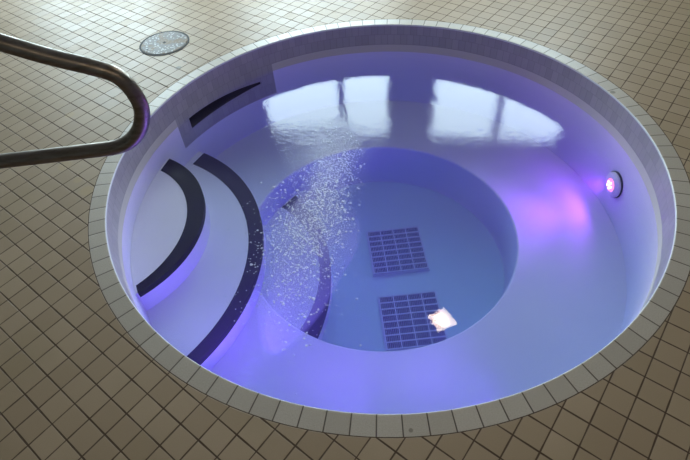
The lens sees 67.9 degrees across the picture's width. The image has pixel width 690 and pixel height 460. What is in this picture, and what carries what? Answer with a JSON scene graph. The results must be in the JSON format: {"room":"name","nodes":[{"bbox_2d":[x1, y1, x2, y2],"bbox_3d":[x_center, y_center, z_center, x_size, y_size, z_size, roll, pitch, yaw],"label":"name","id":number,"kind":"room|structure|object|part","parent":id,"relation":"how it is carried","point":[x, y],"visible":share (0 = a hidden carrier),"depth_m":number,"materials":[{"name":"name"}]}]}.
{"room":"indoor hot tub area","nodes":[
{"label":"indoor hot tub area","id":0,"kind":"room"},
{"bbox_2d":[0,0,689,459],"bbox_3d":[0.228,-0.265,2.784,12.500,0.001,13.100,-5,48,0],"label":"floor","id":1,"kind":"structure","parent":0,"point":[75,384],"depth_m":2.54,"materials":[{"name":"tile"}]},
{"bbox_2d":[0,33,149,168],"bbox_3d":[-1.256,-0.182,1.754,1.324,1.584,0.100,-5,48,0],"label":"rail","id":2,"kind":"object","parent":1,"relation":"on","point":[10,45],"visible":1,"depth_m":1.56,"materials":[{"name":"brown metal"}]},
{"bbox_2d":[139,31,188,55],"bbox_3d":[-1.399,-1.451,3.973,0.384,0.006,0.384,-18,49,-11],"label":"drain cover","id":3,"kind":"object","parent":1,"relation":"on","point":[166,42],"visible":1,"depth_m":3.96,"materials":[{"name":"grey metal"}]},
{"bbox_2d":[88,19,689,436],"bbox_3d":[0.228,-0.104,3.340,3.246,1.040,3.246,-5,48,0],"label":"pool","id":4,"kind":"object","parent":1,"relation":"in","point":[501,149],"depth_m":3.41,"materials":[{"name":"tile"}]},
{"bbox_3d":[-0.895,-0.961,3.893,0.069,0.256,0.911,32,58,29],"label":"skimmer tile panel","id":5,"kind":"part","parent":4,"relation":"part of","materials":[{"name":"white tile"}]},
{"bbox_3d":[0.382,0.149,3.784,0.409,0.026,0.424,-6,48,-1],"label":"drain grate","id":6,"kind":"part","parent":4,"relation":"part of","materials":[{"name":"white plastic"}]},
{"bbox_3d":[0.442,0.594,3.378,0.409,0.026,0.424,-6,48,-1],"label":"drain grate","id":7,"kind":"part","parent":4,"relation":"part of","materials":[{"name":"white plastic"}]},
{"bbox_3d":[0.238,0.015,3.471,3.071,0.014,3.071,-5,48,0],"label":"bench seat","id":8,"kind":"part","parent":4,"relation":"part of","materials":[{"name":"white paint"}]},
{"bbox_2d":[605,171,622,197],"bbox_3d":[1.729,-0.293,3.318,0.046,0.176,0.176,-6,48,-1],"label":"lamp","id":9,"kind":"object","parent":4,"relation":"attached to","point":[613,182],"visible":1,"depth_m":3.28,"materials":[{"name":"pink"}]},
{"bbox_3d":[0.234,-0.028,3.423,3.068,0.814,3.068,-5,48,0],"label":"water","id":10,"kind":"object","parent":4,"relation":"in","visible":0},
{"bbox_2d":[222,117,364,397],"bbox_3d":[-0.281,0.038,2.853,0.783,0.002,2.222,0,48,4],"label":"bubbles","id":11,"kind":"object","parent":10,"relation":"on","point":[344,143],"visible":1,"depth_m":2.93,"materials":[{"name":"white"}]}
]}

